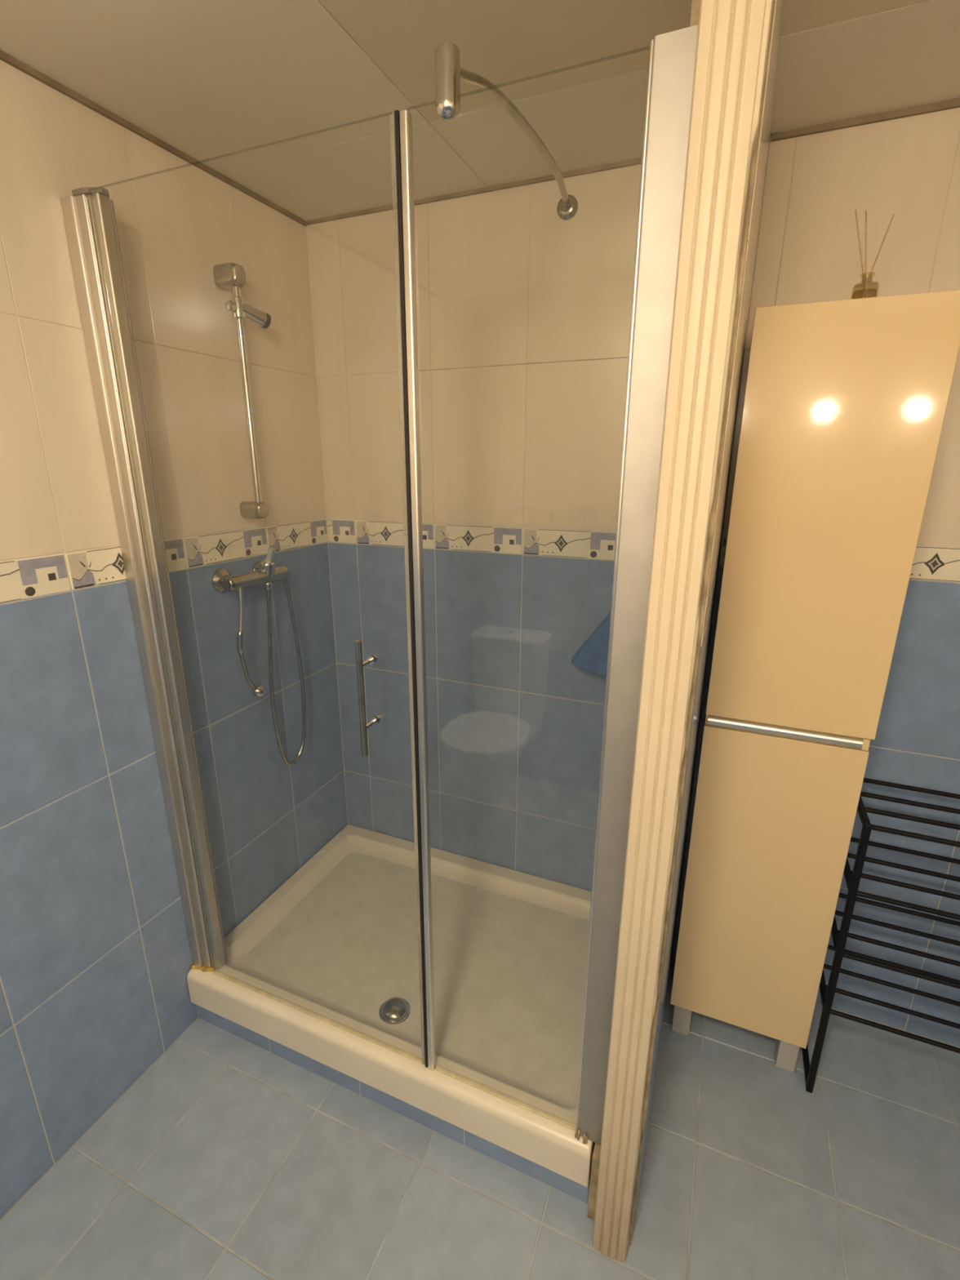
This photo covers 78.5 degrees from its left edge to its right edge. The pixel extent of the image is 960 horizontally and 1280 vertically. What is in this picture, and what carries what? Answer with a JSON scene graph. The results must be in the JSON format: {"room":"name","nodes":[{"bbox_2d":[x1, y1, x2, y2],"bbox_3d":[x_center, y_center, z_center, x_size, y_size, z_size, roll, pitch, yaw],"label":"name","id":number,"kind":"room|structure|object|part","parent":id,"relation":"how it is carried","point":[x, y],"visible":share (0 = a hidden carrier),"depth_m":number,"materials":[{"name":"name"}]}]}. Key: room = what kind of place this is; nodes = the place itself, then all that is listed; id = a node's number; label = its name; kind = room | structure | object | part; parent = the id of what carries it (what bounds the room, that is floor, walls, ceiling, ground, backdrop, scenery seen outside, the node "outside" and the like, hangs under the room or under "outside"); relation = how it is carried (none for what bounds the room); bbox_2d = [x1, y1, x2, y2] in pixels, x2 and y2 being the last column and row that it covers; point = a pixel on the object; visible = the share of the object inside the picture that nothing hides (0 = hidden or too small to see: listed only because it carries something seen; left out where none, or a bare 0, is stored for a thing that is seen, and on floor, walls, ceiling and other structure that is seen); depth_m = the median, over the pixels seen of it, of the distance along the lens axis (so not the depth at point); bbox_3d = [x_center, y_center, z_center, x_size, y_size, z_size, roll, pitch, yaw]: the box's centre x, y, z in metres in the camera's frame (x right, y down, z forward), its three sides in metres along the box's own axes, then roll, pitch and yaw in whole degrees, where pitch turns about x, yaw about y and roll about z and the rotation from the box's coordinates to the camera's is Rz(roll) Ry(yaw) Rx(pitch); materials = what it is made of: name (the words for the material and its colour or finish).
{"room":"bathroom","nodes":[
{"label":"bathroom","id":0,"kind":"room"},
{"bbox_2d":[0,59,347,1219],"bbox_3d":[-1.061,0.158,1.041,0.101,2.504,2.671,7,18,22],"label":"wall","id":1,"kind":"structure","parent":0,"point":[95,958],"depth_m":1.41,"materials":[{"name":"tile"}]},
{"bbox_2d":[60,186,227,969],"bbox_3d":[-0.779,0.029,1.436,0.096,1.908,0.048,7,18,22],"label":"shower door frame","id":2,"kind":"object","parent":1,"relation":"attached to","point":[79,220],"visible":1,"depth_m":1.35,"materials":[{"name":"metal"}]},
{"bbox_2d":[0,49,307,226],"bbox_3d":[-1.009,-0.934,0.691,0.009,0.011,2.471,7,18,22],"label":"trim","id":3,"kind":"structure","parent":1,"relation":"attached to","point":[5,57],"depth_m":1.27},
{"bbox_2d":[213,262,271,519],"bbox_3d":[-0.627,-0.662,1.618,0.076,0.640,0.121,13,21,36],"label":"shower rail","id":4,"kind":"object","parent":1,"relation":"attached to","point":[227,276],"visible":1,"depth_m":1.56,"materials":[{"name":"silver metal"}]},
{"bbox_3d":[-0.639,-0.855,1.505,0.026,0.026,0.022,7,18,22],"label":"clamp knob","id":5,"kind":"part","parent":4,"relation":"part of","materials":[{"name":"silver metal"}]},
{"bbox_2d":[212,547,288,592],"bbox_3d":[-0.648,-0.201,1.685,0.098,0.123,0.234,7,18,22],"label":"shower mixer","id":6,"kind":"object","parent":1,"relation":"attached to","point":[264,572],"visible":1,"depth_m":1.66,"materials":[{"name":"silver metal"}]},
{"bbox_2d":[235,587,266,697],"bbox_3d":[-0.658,0.015,1.676,0.040,0.338,0.086,2,17,6],"label":"hand spray","id":7,"kind":"object","parent":6,"relation":"hanging from","point":[257,691],"visible":1,"depth_m":1.64,"materials":[{"name":"metal"}]},
{"bbox_3d":[-0.661,-0.079,1.623,0.026,0.127,0.013,-14,22,-38],"label":"stem","id":8,"kind":"part","parent":7,"relation":"part of","materials":[{"name":"metal"}]},
{"bbox_2d":[262,582,272,589],"bbox_3d":[-0.623,-0.161,1.726,0.026,0.022,0.026,7,18,22],"label":"outlet","id":9,"kind":"object","parent":6,"relation":"attached to","point":[267,585],"depth_m":1.72,"materials":[{"name":"silver metal"}]},
{"bbox_3d":[-0.606,-0.241,1.696,0.037,0.053,0.025,-1,17,-2],"label":"lever","id":10,"kind":"part","parent":6,"relation":"part of","materials":[{"name":"metal"}]},
{"bbox_2d":[266,577,306,765],"bbox_3d":[-0.611,0.113,1.862,0.030,0.622,0.142,7,18,22],"label":"shower hose","id":11,"kind":"object","parent":6,"relation":"hanging from","point":[286,582],"visible":0.99,"depth_m":1.85,"materials":[{"name":"silver metal"}]},
{"bbox_2d":[0,960,959,1279],"bbox_3d":[0.132,1.448,0.899,2.700,0.120,2.671,7,18,22],"label":"floor","id":12,"kind":"structure","parent":0,"point":[228,1157],"depth_m":1.35,"materials":[{"name":"tile"}]},
{"bbox_2d":[186,824,595,1186],"bbox_3d":[-0.151,0.960,1.827,1.174,0.134,0.792,7,18,22],"label":"shower tray","id":13,"kind":"object","parent":12,"relation":"on","point":[340,940],"visible":0.85,"depth_m":1.69,"materials":[{"name":"ceramic"}]},
{"bbox_2d":[88,110,427,1067],"bbox_3d":[-0.447,0.086,1.262,0.691,1.902,0.056,7,18,22],"label":"shower door","id":14,"kind":"structure","parent":13,"relation":"on","point":[372,659],"depth_m":1.14,"materials":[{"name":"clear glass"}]},
{"bbox_3d":[-0.446,0.077,1.282,0.676,1.898,0.006,7,18,22],"label":"glass pane","id":15,"kind":"part","parent":14,"relation":"part of","materials":[{"name":"clear glass"}]},
{"bbox_3d":[-0.232,0.117,1.152,0.013,0.243,0.013,7,18,22],"label":"handle","id":16,"kind":"part","parent":14,"relation":"part of","materials":[{"name":"silver metal"}]},
{"bbox_2d":[399,24,697,1145],"bbox_3d":[0.075,0.142,1.073,0.424,1.906,0.025,7,18,22],"label":"panel frame","id":17,"kind":"object","parent":13,"relation":"on","point":[672,55],"visible":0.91,"depth_m":0.93,"materials":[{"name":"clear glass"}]},
{"bbox_2d":[195,1004,591,1204],"bbox_3d":[-0.290,1.153,1.542,1.175,0.072,0.048,7,18,22],"label":"shower base tiles","id":18,"kind":"structure","parent":12,"relation":"on","point":[562,1184],"depth_m":1.48,"materials":[{"name":"tile"}]},
{"bbox_2d":[670,289,959,1072],"bbox_3d":[0.754,0.228,1.487,0.346,1.881,0.291,7,18,22],"label":"tall cabinet","id":19,"kind":"object","parent":12,"relation":"on","point":[845,402],"visible":1,"depth_m":1.28,"materials":[{"name":"beige plastic"}]},
{"bbox_3d":[0.590,1.079,1.711,0.048,0.122,0.048,7,18,22],"label":"leg","id":20,"kind":"part","parent":19,"relation":"part of","materials":[{"name":"grey plastic"}]},
{"bbox_3d":[0.700,0.637,1.486,0.342,0.860,0.018,7,18,22],"label":"door","id":21,"kind":"part","parent":19,"relation":"part of","materials":[{"name":"beige paint"}]},
{"bbox_3d":[0.693,0.212,1.351,0.318,0.026,0.012,7,18,22],"label":"handle","id":22,"kind":"part","parent":19,"relation":"part of","materials":[{"name":"metal"}]},
{"bbox_3d":[0.842,1.110,1.609,0.048,0.122,0.048,7,18,22],"label":"leg","id":23,"kind":"part","parent":19,"relation":"part of","materials":[{"name":"grey plastic"}]},
{"bbox_3d":[0.703,0.208,1.360,0.338,0.028,0.013,7,18,22],"label":"rail","id":24,"kind":"part","parent":19,"relation":"part of","materials":[{"name":"silver metal"}]},
{"bbox_3d":[0.705,-0.221,1.227,0.346,0.870,0.018,7,18,22],"label":"door","id":25,"kind":"part","parent":19,"relation":"part of","materials":[{"name":"beige paint"}]},
{"bbox_3d":[0.848,0.229,1.294,0.014,0.026,0.013,7,18,22],"label":"handle","id":26,"kind":"part","parent":19,"relation":"part of","materials":[{"name":"beige paint"}]},
{"bbox_2d":[850,209,894,297],"bbox_3d":[0.769,-0.752,1.169,0.046,0.182,0.058,-14,22,-40],"label":"reed diffuser","id":27,"kind":"object","parent":19,"relation":"on","point":[865,281],"visible":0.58,"depth_m":1.16,"materials":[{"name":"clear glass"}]},
{"bbox_2d":[850,275,879,297],"bbox_3d":[0.773,-0.697,1.181,0.046,0.068,0.046,7,18,22],"label":"bottle","id":28,"kind":"object","parent":27,"relation":"attached to","point":[864,279],"depth_m":1.17,"materials":[{"name":"clear glass"}]},
{"bbox_2d":[801,777,959,1093],"bbox_3d":[1.193,0.805,1.429,0.615,0.811,0.250,7,18,22],"label":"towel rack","id":29,"kind":"object","parent":12,"relation":"on","point":[852,878],"visible":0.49,"depth_m":1.44,"materials":[{"name":"black metal"}]},
{"bbox_3d":[0.915,1.153,1.655,0.014,0.014,0.222,7,18,22],"label":"rail","id":30,"kind":"part","parent":29,"relation":"part of","materials":[{"name":"black metal"}]},
{"bbox_3d":[0.916,0.899,1.580,0.014,0.014,0.222,7,18,22],"label":"rail","id":31,"kind":"part","parent":29,"relation":"part of","materials":[{"name":"black metal"}]},
{"bbox_3d":[0.916,0.730,1.529,0.014,0.014,0.222,7,18,22],"label":"rail","id":32,"kind":"part","parent":29,"relation":"part of","materials":[{"name":"black metal"}]},
{"bbox_3d":[0.871,0.802,1.438,0.015,0.811,0.016,7,18,22],"label":"leg","id":33,"kind":"part","parent":29,"relation":"part of","materials":[{"name":"black metal"}]},
{"bbox_3d":[0.917,0.559,1.478,0.014,0.014,0.222,7,18,22],"label":"rail","id":34,"kind":"part","parent":29,"relation":"part of","materials":[{"name":"black metal"}]},
{"bbox_3d":[0.917,0.389,1.426,0.014,0.014,0.222,7,18,22],"label":"rail","id":35,"kind":"part","parent":29,"relation":"part of","materials":[{"name":"black metal"}]},
{"bbox_2d":[0,0,959,221],"bbox_3d":[0.138,-0.854,0.208,2.700,0.120,2.671,7,18,22],"label":"ceiling","id":36,"kind":"structure","parent":0,"point":[294,102],"depth_m":1.10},
{"bbox_3d":[-0.504,-1.066,1.103,0.599,0.008,0.599,7,18,22],"label":"panel","id":37,"kind":"part","parent":36,"relation":"part of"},
{"bbox_3d":[-0.321,-1.190,1.518,0.599,0.008,0.340,7,18,22],"label":"panel","id":38,"kind":"part","parent":36,"relation":"part of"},
{"bbox_3d":[0.048,-0.998,0.879,0.599,0.008,0.599,7,18,22],"label":"panel","id":39,"kind":"part","parent":36,"relation":"part of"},
{"bbox_3d":[0.232,-1.121,1.294,0.599,0.008,0.340,7,18,22],"label":"panel","id":40,"kind":"part","parent":36,"relation":"part of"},
{"bbox_3d":[0.600,-0.929,0.655,0.599,0.008,0.599,7,18,22],"label":"panel","id":41,"kind":"part","parent":36,"relation":"part of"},
{"bbox_3d":[0.784,-1.053,1.070,0.599,0.008,0.340,7,18,22],"label":"panel","id":42,"kind":"part","parent":36,"relation":"part of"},
{"bbox_2d":[305,107,959,1048],"bbox_3d":[0.637,-0.032,1.690,2.503,2.504,0.101,7,18,22],"label":"wall","id":43,"kind":"structure","parent":0,"point":[524,310],"depth_m":1.70,"materials":[{"name":"tile"}]},
{"bbox_2d":[306,158,641,225],"bbox_3d":[0.012,-1.193,1.558,1.164,0.009,0.008,7,18,22],"label":"trim","id":44,"kind":"structure","parent":43,"relation":"attached to","point":[635,162],"depth_m":1.55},
{"bbox_2d":[434,42,577,220],"bbox_3d":[0.090,-0.939,1.164,0.054,0.172,0.781,6,18,19],"label":"wall lamp","id":45,"kind":"object","parent":43,"relation":"attached to","point":[449,75],"visible":1,"depth_m":0.88,"materials":[{"name":"silver metal"}]},
{"bbox_3d":[0.096,-0.960,1.159,0.028,0.106,0.730,6,18,20],"label":"rod","id":46,"kind":"part","parent":45,"relation":"part of","materials":[{"name":"silver metal"}]},
{"bbox_2d":[570,612,610,676],"bbox_3d":[0.411,-0.018,1.690,0.302,0.248,0.083,7,18,22],"label":"hanging cloth","id":47,"kind":"object","parent":43,"relation":"hanging from","point":[592,655],"visible":0.24,"depth_m":1.71,"materials":[{"name":"blue fabric"}]},
{"bbox_2d":[770,97,959,142],"bbox_3d":[1.207,-1.042,1.074,1.221,0.012,0.009,7,18,22],"label":"trim","id":48,"kind":"structure","parent":43,"relation":"attached to","point":[952,104],"depth_m":1.23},
{"bbox_2d":[586,0,782,1244],"bbox_3d":[0.436,0.076,1.293,0.102,2.284,0.813,7,18,22],"label":"wall partition","id":49,"kind":"structure","parent":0,"point":[759,158],"depth_m":0.98,"materials":[{"name":"paint"}]},
{"bbox_2d":[592,0,773,1262],"bbox_3d":[0.280,0.189,0.914,0.075,2.284,0.039,7,18,22],"label":"trim","id":50,"kind":"structure","parent":49,"relation":"attached to","point":[732,42],"depth_m":0.79,"materials":[{"name":"beige paint"}]}
]}

